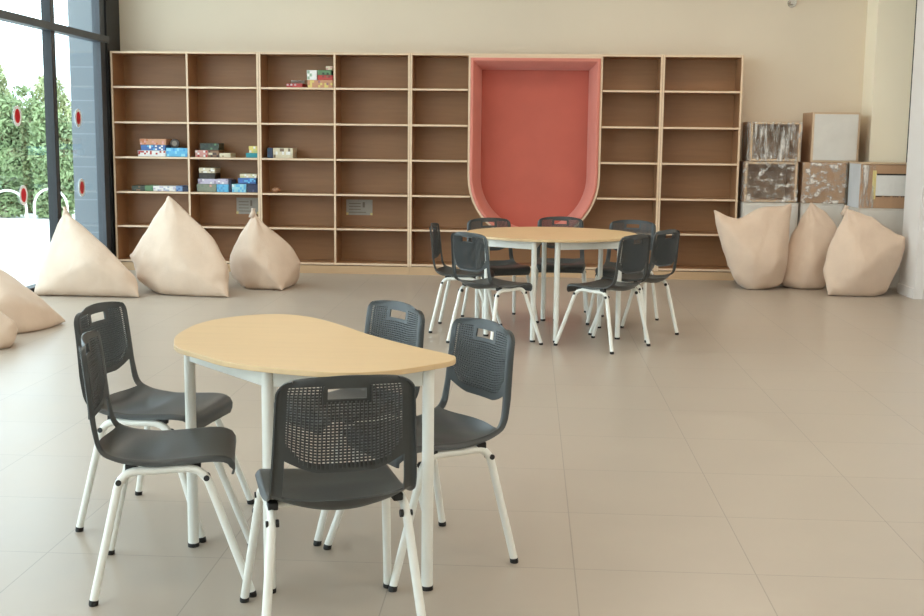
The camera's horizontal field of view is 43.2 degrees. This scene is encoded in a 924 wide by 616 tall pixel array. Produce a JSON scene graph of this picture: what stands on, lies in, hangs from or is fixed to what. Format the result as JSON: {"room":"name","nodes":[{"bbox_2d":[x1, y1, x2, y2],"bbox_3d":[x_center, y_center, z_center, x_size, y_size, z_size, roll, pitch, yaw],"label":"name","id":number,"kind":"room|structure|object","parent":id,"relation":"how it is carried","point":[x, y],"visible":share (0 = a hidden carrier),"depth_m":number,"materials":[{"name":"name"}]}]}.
{"room":"classroom","nodes":[
{"label":"classroom","id":0,"kind":"room"},
{"bbox_2d":[0,208,74,285],"bbox_3d":[-21.153,-1.699,20.717,35.409,0.100,51.000,1,8,3],"label":"ground","id":1,"kind":"structure","parent":0,"point":[21,259],"depth_m":15.32,"materials":[{"name":"white concrete"}]},
{"bbox_2d":[0,63,13,103],"bbox_3d":[-9.266,-3.452,23.217,1.139,2.984,0.973,1,8,3],"label":"shrub","id":2,"kind":"object","parent":1,"relation":"on","point":[3,88],"visible":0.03,"depth_m":23.07,"materials":[{"name":"green plant"}]},
{"bbox_2d":[0,189,28,241],"bbox_3d":[-6.203,-1.265,15.964,0.550,0.715,0.032,1,8,3],"label":"hoop","id":3,"kind":"object","parent":1,"relation":"on","point":[4,190],"visible":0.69,"depth_m":15.94,"materials":[{"name":"white metal"}]},
{"bbox_2d":[0,92,34,217],"bbox_3d":[-8.106,-2.725,20.640,0.964,2.295,0.947,5,9,29],"label":"shrub","id":4,"kind":"object","parent":1,"relation":"on","point":[15,172],"visible":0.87,"depth_m":20.52,"materials":[{"name":"green plant"}]},
{"bbox_2d":[7,83,44,212],"bbox_3d":[-8.064,-2.980,21.894,1.416,2.436,0.912,1,8,3],"label":"shrub","id":5,"kind":"object","parent":1,"relation":"on","point":[24,89],"visible":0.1,"depth_m":21.66,"materials":[{"name":"green plant"}]},
{"bbox_2d":[27,74,71,152],"bbox_3d":[-8.053,-3.325,23.178,1.209,2.762,0.982,1,8,3],"label":"shrub","id":6,"kind":"object","parent":1,"relation":"on","point":[65,109],"visible":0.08,"depth_m":22.89,"materials":[{"name":"green plant"}]},
{"bbox_2d":[27,105,74,218],"bbox_3d":[-7.202,-2.587,20.589,0.985,2.066,0.951,1,8,3],"label":"shrub","id":7,"kind":"object","parent":1,"relation":"on","point":[37,154],"visible":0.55,"depth_m":20.42,"materials":[{"name":"green plant"}]},
{"bbox_2d":[33,188,68,237],"bbox_3d":[-5.819,-1.343,16.538,0.510,0.715,0.032,1,8,3],"label":"hoop","id":8,"kind":"object","parent":1,"relation":"on","point":[45,189],"visible":0.71,"depth_m":16.52,"materials":[{"name":"white metal"}]},
{"bbox_2d":[67,0,98,239],"bbox_3d":[-4.051,-2.980,12.914,0.410,5.020,0.500,1,8,3],"label":"wall","id":9,"kind":"structure","parent":0,"point":[79,11],"depth_m":12.79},
{"bbox_2d":[0,270,923,615],"bbox_3d":[0.172,0.763,5.077,8.990,0.120,15.840,1,8,3],"label":"floor","id":10,"kind":"structure","parent":0,"point":[764,456],"depth_m":4.97,"materials":[{"name":"tile"}]},
{"bbox_2d":[0,312,17,348],"bbox_3d":[-3.385,0.095,7.898,0.751,0.322,0.584,1,8,3],"label":"beanbag","id":11,"kind":"object","parent":10,"relation":"on","point":[8,327],"visible":1,"depth_m":7.83,"materials":[{"name":"fabric"}]},
{"bbox_2d":[0,269,64,332],"bbox_3d":[-3.450,-0.106,8.732,0.840,0.482,0.936,1,8,3],"label":"beanbag","id":12,"kind":"object","parent":10,"relation":"on","point":[29,311],"visible":0.93,"depth_m":8.53,"materials":[{"name":"fabric"}]},
{"bbox_2d":[34,206,138,296],"bbox_3d":[-3.345,-0.529,10.635,0.964,0.785,0.714,1,8,1],"label":"beanbag","id":13,"kind":"object","parent":10,"relation":"on","point":[75,262],"visible":1,"depth_m":10.38,"materials":[{"name":"fabric"}]},
{"bbox_2d":[74,301,254,542],"bbox_3d":[-1.113,0.389,4.342,0.530,0.800,0.480,2,8,12],"label":"chair","id":14,"kind":"object","parent":10,"relation":"on","point":[144,405],"visible":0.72,"depth_m":4.37,"materials":[{"name":"plastic"}]},
{"bbox_2d":[79,330,256,606],"bbox_3d":[-0.937,0.474,3.761,0.530,0.800,0.480,-1,8,-10],"label":"chair","id":15,"kind":"object","parent":10,"relation":"on","point":[180,450],"visible":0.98,"depth_m":3.71,"materials":[{"name":"plastic"}]},
{"bbox_2d":[130,196,228,296],"bbox_3d":[-2.571,-0.592,10.791,1.007,0.882,0.783,1,8,3],"label":"beanbag","id":16,"kind":"object","parent":10,"relation":"on","point":[175,255],"visible":1,"depth_m":10.55,"materials":[{"name":"fabric"}]},
{"bbox_2d":[110,51,259,271],"bbox_3d":[-2.909,-1.563,12.536,1.571,2.307,0.360,1,8,3],"label":"bookcase","id":17,"kind":"object","parent":10,"relation":"on","point":[193,98],"visible":0.63,"depth_m":12.62,"materials":[{"name":"laminate"}]},
{"bbox_2d":[132,185,144,190],"bbox_3d":[-3.454,-1.294,12.592,0.141,0.057,0.221,1,8,3],"label":"game box","id":18,"kind":"object","parent":17,"relation":"on","point":[134,187],"visible":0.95,"depth_m":12.48,"materials":[{"name":"green cardboard"}]},
{"bbox_2d":[145,185,155,190],"bbox_3d":[-3.339,-1.294,12.585,0.087,0.061,0.221,1,8,3],"label":"game box","id":19,"kind":"object","parent":17,"relation":"on","point":[147,187],"visible":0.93,"depth_m":12.48,"materials":[{"name":"green cardboard"}]},
{"bbox_2d":[138,150,166,156],"bbox_3d":[-3.293,-1.658,12.531,0.303,0.064,0.221,1,8,3],"label":"game box","id":20,"kind":"object","parent":17,"relation":"on","point":[146,153],"visible":0.98,"depth_m":12.42,"materials":[{"name":"white cardboard"}]},
{"bbox_2d":[141,145,171,150],"bbox_3d":[-3.278,-1.719,12.521,0.267,0.058,0.221,1,8,3],"label":"game box","id":21,"kind":"object","parent":20,"relation":"on","point":[143,147],"visible":0.96,"depth_m":12.41,"materials":[{"name":"blue cardboard"}]},
{"bbox_2d":[140,139,171,144],"bbox_3d":[-3.277,-1.780,12.513,0.287,0.063,0.221,1,8,3],"label":"game box","id":22,"kind":"object","parent":21,"relation":"on","point":[142,141],"visible":0.97,"depth_m":12.40,"materials":[{"name":"orange cardboard"}]},
{"bbox_2d":[153,185,178,191],"bbox_3d":[-3.171,-1.289,12.576,0.246,0.057,0.221,1,8,3],"label":"game box","id":23,"kind":"object","parent":17,"relation":"on","point":[157,187],"visible":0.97,"depth_m":12.47,"materials":[{"name":"white cardboard"}]},
{"bbox_2d":[166,148,187,156],"bbox_3d":[-3.022,-1.668,12.514,0.233,0.094,0.221,1,8,3],"label":"game box","id":24,"kind":"object","parent":17,"relation":"on","point":[170,152],"visible":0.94,"depth_m":12.40,"materials":[{"name":"blue cardboard"}]},
{"bbox_2d":[170,139,179,147],"bbox_3d":[-3.071,-1.760,12.486,0.104,0.092,0.036,1,8,3],"label":"wheel","id":25,"kind":"object","parent":24,"relation":"on","point":[174,143],"visible":1,"depth_m":12.47,"materials":[{"name":"grey"}]},
{"bbox_2d":[176,185,187,191],"bbox_3d":[-3.010,-1.287,12.567,0.072,0.060,0.221,1,8,3],"label":"game box","id":26,"kind":"object","parent":17,"relation":"on","point":[179,188],"visible":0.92,"depth_m":12.46,"materials":[{"name":"blue cardboard"}]},
{"bbox_2d":[183,186,187,191],"bbox_3d":[-2.937,-1.285,12.563,0.070,0.058,0.221,1,8,3],"label":"game box","id":27,"kind":"object","parent":17,"relation":"on","point":[185,188],"visible":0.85,"depth_m":12.46,"materials":[{"name":"blue cardboard"}]},
{"bbox_2d":[195,150,207,156],"bbox_3d":[-2.759,-1.653,12.501,0.137,0.074,0.221,1,8,3],"label":"game box","id":28,"kind":"object","parent":17,"relation":"on","point":[198,153],"visible":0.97,"depth_m":12.39,"materials":[{"name":"red cardboard"}]},
{"bbox_2d":[197,184,216,191],"bbox_3d":[-2.715,-1.293,12.549,0.211,0.083,0.221,1,8,3],"label":"game box","id":29,"kind":"object","parent":17,"relation":"on","point":[200,187],"visible":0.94,"depth_m":12.44,"materials":[{"name":"green cardboard"}]},
{"bbox_2d":[198,178,232,183],"bbox_3d":[-2.643,-1.361,12.535,0.328,0.054,0.221,1,8,3],"label":"game box","id":30,"kind":"object","parent":29,"relation":"on","point":[219,180],"visible":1,"depth_m":12.43,"materials":[{"name":"cardboard"}]},
{"bbox_2d":[199,173,220,178],"bbox_3d":[-2.706,-1.419,12.531,0.176,0.058,0.221,1,8,3],"label":"game box","id":31,"kind":"object","parent":30,"relation":"on","point":[201,175],"visible":1,"depth_m":12.42,"materials":[{"name":"black cardboard"}]},
{"bbox_2d":[199,167,219,172],"bbox_3d":[-2.706,-1.477,12.523,0.174,0.056,0.221,1,8,3],"label":"game box","id":32,"kind":"object","parent":31,"relation":"on","point":[204,169],"visible":1,"depth_m":12.42,"materials":[{"name":"beige cardboard"}]},
{"bbox_2d":[208,150,223,156],"bbox_3d":[-2.629,-1.650,12.493,0.117,0.074,0.221,1,8,3],"label":"game box","id":33,"kind":"object","parent":17,"relation":"on","point":[211,153],"visible":0.94,"depth_m":12.39,"materials":[{"name":"brown cardboard"}]},
{"bbox_2d":[200,143,223,149],"bbox_3d":[-2.671,-1.726,12.485,0.202,0.072,0.221,1,8,3],"label":"game box","id":34,"kind":"object","parent":33,"relation":"on","point":[203,146],"visible":1,"depth_m":12.38,"materials":[{"name":"green cardboard"}]},
{"bbox_2d":[216,184,228,191],"bbox_3d":[-2.542,-1.290,12.540,0.131,0.083,0.221,1,8,3],"label":"game box","id":35,"kind":"object","parent":17,"relation":"on","point":[220,187],"visible":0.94,"depth_m":12.43,"materials":[{"name":"blue cardboard"}]},
{"bbox_2d":[219,153,235,157],"bbox_3d":[-2.507,-1.634,12.489,0.121,0.045,0.221,1,8,3],"label":"game box","id":36,"kind":"object","parent":17,"relation":"on","point":[228,155],"visible":0.98,"depth_m":12.38,"materials":[{"name":"beige cardboard"}]},
{"bbox_2d":[229,179,235,191],"bbox_3d":[-2.460,-1.312,12.530,0.024,0.131,0.218,1,8,3],"label":"game box","id":37,"kind":"object","parent":17,"relation":"on","point":[233,181],"visible":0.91,"depth_m":12.43,"materials":[{"name":"blue cardboard"}]},
{"bbox_2d":[232,183,246,191],"bbox_3d":[-2.366,-1.288,12.530,0.156,0.087,0.221,1,8,3],"label":"game box","id":38,"kind":"object","parent":17,"relation":"on","point":[236,187],"visible":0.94,"depth_m":12.42,"materials":[{"name":"blue cardboard"}]},
{"bbox_2d":[236,198,257,213],"bbox_3d":[-2.338,-1.113,12.734,0.249,0.177,0.003,1,8,3],"label":"notice sheet","id":39,"kind":"object","parent":17,"relation":"attached to","point":[244,205],"visible":0.87,"depth_m":12.73,"materials":[{"name":"paper"}]},
{"bbox_2d":[246,153,256,157],"bbox_3d":[-2.218,-1.631,12.472,0.129,0.050,0.221,1,8,3],"label":"game box","id":40,"kind":"object","parent":17,"relation":"on","point":[248,155],"visible":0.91,"depth_m":12.37,"materials":[{"name":"teal cardboard"}]},
{"bbox_2d":[249,146,256,152],"bbox_3d":[-2.201,-1.692,12.463,0.096,0.072,0.221,1,8,3],"label":"game box","id":41,"kind":"object","parent":40,"relation":"on","point":[252,149],"visible":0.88,"depth_m":12.35,"materials":[{"name":"yellow cardboard"}]},
{"bbox_2d":[246,184,257,192],"bbox_3d":[-2.222,-1.288,12.521,0.129,0.091,0.221,1,8,3],"label":"game box","id":42,"kind":"object","parent":17,"relation":"on","point":[251,188],"visible":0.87,"depth_m":12.41,"materials":[{"name":"blue cardboard"}]},
{"bbox_2d":[238,178,257,183],"bbox_3d":[-2.277,-1.365,12.514,0.196,0.060,0.221,1,8,3],"label":"game box","id":43,"kind":"object","parent":42,"relation":"on","point":[240,180],"visible":0.94,"depth_m":12.40,"materials":[{"name":"blue cardboard"}]},
{"bbox_2d":[240,173,257,177],"bbox_3d":[-2.261,-1.417,12.505,0.183,0.042,0.221,1,8,3],"label":"game box","id":44,"kind":"object","parent":43,"relation":"on","point":[244,175],"visible":0.93,"depth_m":12.40,"materials":[{"name":"beige cardboard"}]},
{"bbox_2d":[230,208,299,289],"bbox_3d":[-1.899,-0.582,11.237,0.669,0.751,0.624,1,8,3],"label":"beanbag","id":45,"kind":"object","parent":10,"relation":"on","point":[260,258],"visible":1,"depth_m":11.06,"materials":[{"name":"fabric"}]},
{"bbox_2d":[174,314,455,593],"bbox_3d":[-0.607,0.477,3.996,0.692,0.735,1.232,-5,10,-35],"label":"table","id":46,"kind":"object","parent":10,"relation":"on","point":[269,351],"visible":0.87,"depth_m":3.72,"materials":[{"name":"beige wood"}]},
{"bbox_2d":[240,374,425,615],"bbox_3d":[-0.378,0.537,3.369,0.480,0.800,0.530,-2,8,-17],"label":"chair","id":47,"kind":"object","parent":10,"relation":"on","point":[343,485],"visible":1,"depth_m":3.15,"materials":[{"name":"plastic"}]},
{"bbox_2d":[258,52,409,274],"bbox_3d":[-1.330,-1.533,12.448,1.589,2.307,0.360,1,8,3],"label":"bookcase","id":48,"kind":"object","parent":10,"relation":"on","point":[351,139],"visible":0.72,"depth_m":12.56,"materials":[{"name":"laminate"}]},
{"bbox_2d":[267,148,272,157],"bbox_3d":[-2.026,-1.655,12.456,0.058,0.106,0.218,1,8,3],"label":"game box","id":49,"kind":"object","parent":48,"relation":"on","point":[269,150],"visible":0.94,"depth_m":12.35,"materials":[{"name":"blue cardboard"}]},
{"bbox_2d":[272,187,280,192],"bbox_3d":[-1.977,-1.259,12.442,0.103,0.062,0.085,1,8,3],"label":"pouch","id":50,"kind":"object","parent":48,"relation":"on","point":[275,189],"visible":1,"depth_m":12.42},
{"bbox_2d":[273,148,296,157],"bbox_3d":[-1.886,-1.652,12.450,0.212,0.106,0.221,1,8,3],"label":"game box","id":51,"kind":"object","parent":48,"relation":"on","point":[277,152],"visible":0.98,"depth_m":12.34,"materials":[{"name":"beige cardboard"}]},
{"bbox_2d":[286,83,305,87],"bbox_3d":[-1.750,-2.346,12.343,0.172,0.043,0.221,1,8,3],"label":"game box","id":52,"kind":"object","parent":48,"relation":"on","point":[287,84],"visible":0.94,"depth_m":12.24,"materials":[{"name":"red cardboard"}]},
{"bbox_2d":[307,80,333,87],"bbox_3d":[-1.477,-2.359,12.326,0.269,0.080,0.221,1,8,3],"label":"game box","id":53,"kind":"object","parent":48,"relation":"on","point":[311,83],"visible":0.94,"depth_m":12.22,"materials":[{"name":"yellow cardboard"}]},
{"bbox_2d":[307,70,317,79],"bbox_3d":[-1.563,-2.451,12.318,0.107,0.100,0.221,1,8,3],"label":"game box","id":54,"kind":"object","parent":53,"relation":"on","point":[311,74],"visible":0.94,"depth_m":12.21,"materials":[{"name":"white cardboard"}]},
{"bbox_2d":[318,75,332,79],"bbox_3d":[-1.423,-2.424,12.313,0.162,0.050,0.221,1,8,3],"label":"game box","id":55,"kind":"object","parent":53,"relation":"on","point":[320,77],"visible":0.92,"depth_m":12.20,"materials":[{"name":"red cardboard"}]},
{"bbox_2d":[318,70,332,74],"bbox_3d":[-1.431,-2.474,12.306,0.145,0.050,0.221,1,8,3],"label":"game box","id":56,"kind":"object","parent":55,"relation":"on","point":[320,72],"visible":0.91,"depth_m":12.20,"materials":[{"name":"green cardboard"}]},
{"bbox_2d":[346,200,372,214],"bbox_3d":[-1.113,-1.091,12.666,0.286,0.166,0.003,1,8,3],"label":"notice sheet","id":57,"kind":"object","parent":48,"relation":"attached to","point":[353,207],"visible":1,"depth_m":12.67,"materials":[{"name":"paper"}]},
{"bbox_2d":[252,300,424,545],"bbox_3d":[-0.446,0.391,4.380,0.530,0.800,0.480,-6,10,-38],"label":"chair","id":58,"kind":"object","parent":10,"relation":"on","point":[411,332],"visible":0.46,"depth_m":4.47,"materials":[{"name":"plastic"}]},
{"bbox_2d":[323,318,517,591],"bbox_3d":[-0.131,0.454,3.965,0.530,0.800,0.480,-5,10,-33],"label":"chair","id":59,"kind":"object","parent":10,"relation":"on","point":[491,369],"visible":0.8,"depth_m":4.01,"materials":[{"name":"plastic"}]},
{"bbox_2d":[428,223,501,332],"bbox_3d":[0.024,-0.235,8.800,0.530,0.800,0.480,2,8,8],"label":"chair","id":60,"kind":"object","parent":10,"relation":"on","point":[436,248],"visible":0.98,"depth_m":8.80,"materials":[{"name":"plastic"}]},
{"bbox_2d":[446,232,542,344],"bbox_3d":[0.223,-0.142,8.161,0.530,0.800,0.480,-6,11,-40],"label":"chair","id":61,"kind":"object","parent":10,"relation":"on","point":[459,248],"visible":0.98,"depth_m":8.01,"materials":[{"name":"plastic"}]},
{"bbox_2d":[461,218,538,322],"bbox_3d":[0.298,-0.303,9.296,0.480,0.800,0.530,-2,9,-20],"label":"chair","id":62,"kind":"object","parent":10,"relation":"on","point":[500,267],"visible":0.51,"depth_m":9.44,"materials":[{"name":"plastic"}]},
{"bbox_2d":[466,227,561,341],"bbox_3d":[0.392,-0.206,8.851,0.732,0.735,1.284,1,8,3],"label":"table","id":63,"kind":"object","parent":10,"relation":"on","point":[506,237],"visible":0.78,"depth_m":8.51,"materials":[{"name":"beige wood"}]},
{"bbox_2d":[409,53,662,277],"bbox_3d":[0.759,-1.493,12.333,2.594,2.307,0.360,1,8,3],"label":"bookcase","id":64,"kind":"object","parent":10,"relation":"on","point":[628,189],"visible":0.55,"depth_m":12.45,"materials":[{"name":"laminate"}]},
{"bbox_2d":[467,56,602,227],"bbox_3d":[0.757,-1.658,12.289,1.378,1.923,0.360,1,8,3],"label":"reading nook","id":65,"kind":"object","parent":64,"relation":"in","point":[534,122],"visible":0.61,"depth_m":12.38,"materials":[{"name":"laminate"}]},
{"bbox_2d":[536,216,588,316],"bbox_3d":[0.803,-0.332,9.535,0.480,0.800,0.530,1,8,3],"label":"chair","id":66,"kind":"object","parent":10,"relation":"on","point":[567,265],"visible":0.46,"depth_m":9.70,"materials":[{"name":"plastic"}]},
{"bbox_2d":[540,227,635,342],"bbox_3d":[0.946,-0.195,8.821,0.732,0.735,1.284,1,8,3],"label":"table","id":67,"kind":"object","parent":10,"relation":"on","point":[569,238],"visible":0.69,"depth_m":8.39,"materials":[{"name":"beige wood"}]},
{"bbox_2d":[554,234,650,353],"bbox_3d":[0.998,-0.130,8.139,0.530,0.800,0.480,8,11,41],"label":"chair","id":68,"kind":"object","parent":10,"relation":"on","point":[637,255],"visible":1,"depth_m":7.99,"materials":[{"name":"plastic"}]},
{"bbox_2d":[586,220,658,324],"bbox_3d":[1.284,-0.282,9.223,0.480,0.800,0.530,4,9,20],"label":"chair","id":69,"kind":"object","parent":10,"relation":"on","point":[609,267],"visible":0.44,"depth_m":9.35,"materials":[{"name":"plastic"}]},
{"bbox_2d":[588,229,679,342],"bbox_3d":[1.290,-0.195,8.617,0.530,0.800,0.480,7,10,38],"label":"chair","id":70,"kind":"object","parent":10,"relation":"on","point":[666,253],"visible":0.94,"depth_m":8.46,"materials":[{"name":"plastic"}]},
{"bbox_2d":[656,55,743,280],"bbox_3d":[2.460,-1.461,12.238,0.813,2.307,0.360,1,8,3],"label":"bookcase","id":71,"kind":"object","parent":10,"relation":"on","point":[701,111],"visible":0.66,"depth_m":12.34,"materials":[{"name":"laminate"}]},
{"bbox_2d":[714,203,791,289],"bbox_3d":[2.880,-0.618,11.567,0.670,0.834,0.538,5,9,29],"label":"beanbag","id":72,"kind":"object","parent":10,"relation":"on","point":[755,244],"visible":1,"depth_m":11.40,"materials":[{"name":"fabric"}]},
{"bbox_2d":[737,200,797,239],"bbox_3d":[3.177,-0.705,12.256,0.560,0.820,0.450,1,8,3],"label":"base cabinet","id":73,"kind":"object","parent":10,"relation":"on","point":[743,208],"visible":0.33,"depth_m":12.00,"materials":[{"name":"beige wood"}]},
{"bbox_2d":[738,161,797,202],"bbox_3d":[3.172,-1.319,12.168,0.552,0.410,0.450,1,8,3],"label":"cardboard box","id":74,"kind":"object","parent":73,"relation":"on","point":[759,181],"visible":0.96,"depth_m":12.35,"materials":[{"name":"cardboard"}]},
{"bbox_2d":[741,122,801,161],"bbox_3d":[3.202,-1.725,12.109,0.532,0.398,0.451,1,8,3],"label":"cardboard box","id":75,"kind":"object","parent":74,"relation":"on","point":[761,141],"visible":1,"depth_m":12.19,"materials":[{"name":"cardboard"}]},
{"bbox_2d":[781,202,836,288],"bbox_3d":[3.476,-0.630,11.671,0.528,0.841,0.543,4,9,24],"label":"beanbag","id":76,"kind":"object","parent":10,"relation":"on","point":[809,243],"visible":0.73,"depth_m":11.52,"materials":[{"name":"fabric"}]},
{"bbox_2d":[796,202,843,227],"bbox_3d":[3.701,-0.695,12.227,0.440,0.820,0.450,1,8,3],"label":"base cabinet","id":77,"kind":"object","parent":10,"relation":"on","point":[833,210],"visible":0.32,"depth_m":11.96,"materials":[{"name":"beige wood"}]},
{"bbox_2d":[796,162,846,203],"bbox_3d":[3.704,-1.305,12.120,0.452,0.414,0.488,1,8,3],"label":"cardboard box","id":78,"kind":"object","parent":77,"relation":"on","point":[817,182],"visible":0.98,"depth_m":11.93,"materials":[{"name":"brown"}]},
{"bbox_2d":[801,112,860,162],"bbox_3d":[3.804,-1.762,12.069,0.476,0.504,0.450,1,8,3],"label":"cardboard box","id":79,"kind":"object","parent":78,"relation":"on","point":[826,136],"visible":0.93,"depth_m":11.85,"materials":[{"name":"cardboard"}]},
{"bbox_2d":[823,205,904,295],"bbox_3d":[3.789,-0.552,11.140,0.728,0.844,0.510,-3,9,-23],"label":"beanbag","id":80,"kind":"object","parent":10,"relation":"on","point":[863,258],"visible":1,"depth_m":10.99,"materials":[{"name":"fabric"}]},
{"bbox_2d":[848,206,903,288],"bbox_3d":[4.176,-0.612,11.761,0.518,0.798,0.420,1,8,3],"label":"base cabinet","id":81,"kind":"object","parent":10,"relation":"on","point":[892,219],"visible":0.23,"depth_m":11.51,"materials":[{"name":"beige wood"}]},
{"bbox_2d":[847,162,906,208],"bbox_3d":[4.182,-1.230,11.669,0.524,0.448,0.426,1,8,3],"label":"cardboard box","id":82,"kind":"object","parent":81,"relation":"on","point":[871,184],"visible":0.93,"depth_m":11.48,"materials":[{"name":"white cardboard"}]},
{"bbox_2d":[119,0,867,205],"bbox_3d":[0.642,-2.227,12.535,8.990,3.700,0.200,1,8,3],"label":"wall","id":83,"kind":"structure","parent":0,"point":[806,57],"depth_m":12.31,"materials":[{"name":"beige paint"}]},
{"bbox_2d":[0,0,119,291],"bbox_3d":[-4.196,-1.196,4.945,0.130,3.700,15.630,1,8,3],"label":"window","id":84,"kind":"structure","parent":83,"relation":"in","point":[104,36],"depth_m":12.08,"materials":[{"name":"black metal"}]},
{"bbox_2d":[13,106,21,125],"bbox_3d":[-3.897,-1.683,10.236,0.004,0.180,0.170,1,8,3],"label":"window sticker","id":85,"kind":"object","parent":84,"relation":"attached to","point":[17,116],"visible":1,"depth_m":10.23,"materials":[{"name":"red plastic"}]},
{"bbox_2d":[19,185,27,204],"bbox_3d":[-3.901,-1.004,10.394,0.004,0.180,0.170,1,8,3],"label":"window sticker","id":86,"kind":"object","parent":84,"relation":"attached to","point":[23,194],"visible":1,"depth_m":10.39,"materials":[{"name":"red plastic"}]},
{"bbox_2d":[75,109,81,126],"bbox_3d":[-3.816,-1.890,11.618,0.004,0.180,0.170,1,8,3],"label":"window sticker","id":87,"kind":"object","parent":84,"relation":"attached to","point":[78,118],"visible":1,"depth_m":11.62,"materials":[{"name":"red plastic"}]},
{"bbox_2d":[79,179,84,195],"bbox_3d":[-3.822,-1.211,11.746,0.004,0.180,0.170,1,8,3],"label":"window sticker","id":88,"kind":"object","parent":84,"relation":"attached to","point":[81,182],"visible":1,"depth_m":11.73,"materials":[{"name":"red plastic"}]},
{"bbox_2d":[787,0,796,7],"bbox_3d":[3.425,-3.161,12.089,0.090,0.090,0.100,1,8,3],"label":"sprinkler","id":89,"kind":"object","parent":83,"relation":"attached to","point":[791,3],"visible":1,"depth_m":12.13,"materials":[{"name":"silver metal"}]},
{"bbox_2d":[906,0,916,162],"bbox_3d":[4.583,-2.112,12.034,0.062,3.700,0.370,1,8,3],"label":"trim","id":90,"kind":"structure","parent":83,"relation":"attached to","point":[916,0],"depth_m":11.82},
{"bbox_2d":[858,0,915,162],"bbox_3d":[4.364,-2.115,12.037,0.370,3.700,0.390,1,8,3],"label":"wall column","id":91,"kind":"structure","parent":0,"point":[890,25],"depth_m":11.84,"materials":[{"name":"beige paint"}]},
{"bbox_2d":[899,0,923,298],"bbox_3d":[4.241,-0.953,3.902,0.800,3.700,14.470,1,8,3],"label":"wall","id":92,"kind":"structure","parent":0,"point":[912,262],"depth_m":10.89,"materials":[{"name":"white paint"}]},
{"bbox_2d":[897,282,923,299],"bbox_3d":[4.167,0.331,7.638,0.314,0.100,7.484,1,8,3],"label":"baseboard","id":93,"kind":"structure","parent":92,"relation":"attached to","point":[907,291],"depth_m":11.06,"materials":[{"name":"beige wood"}]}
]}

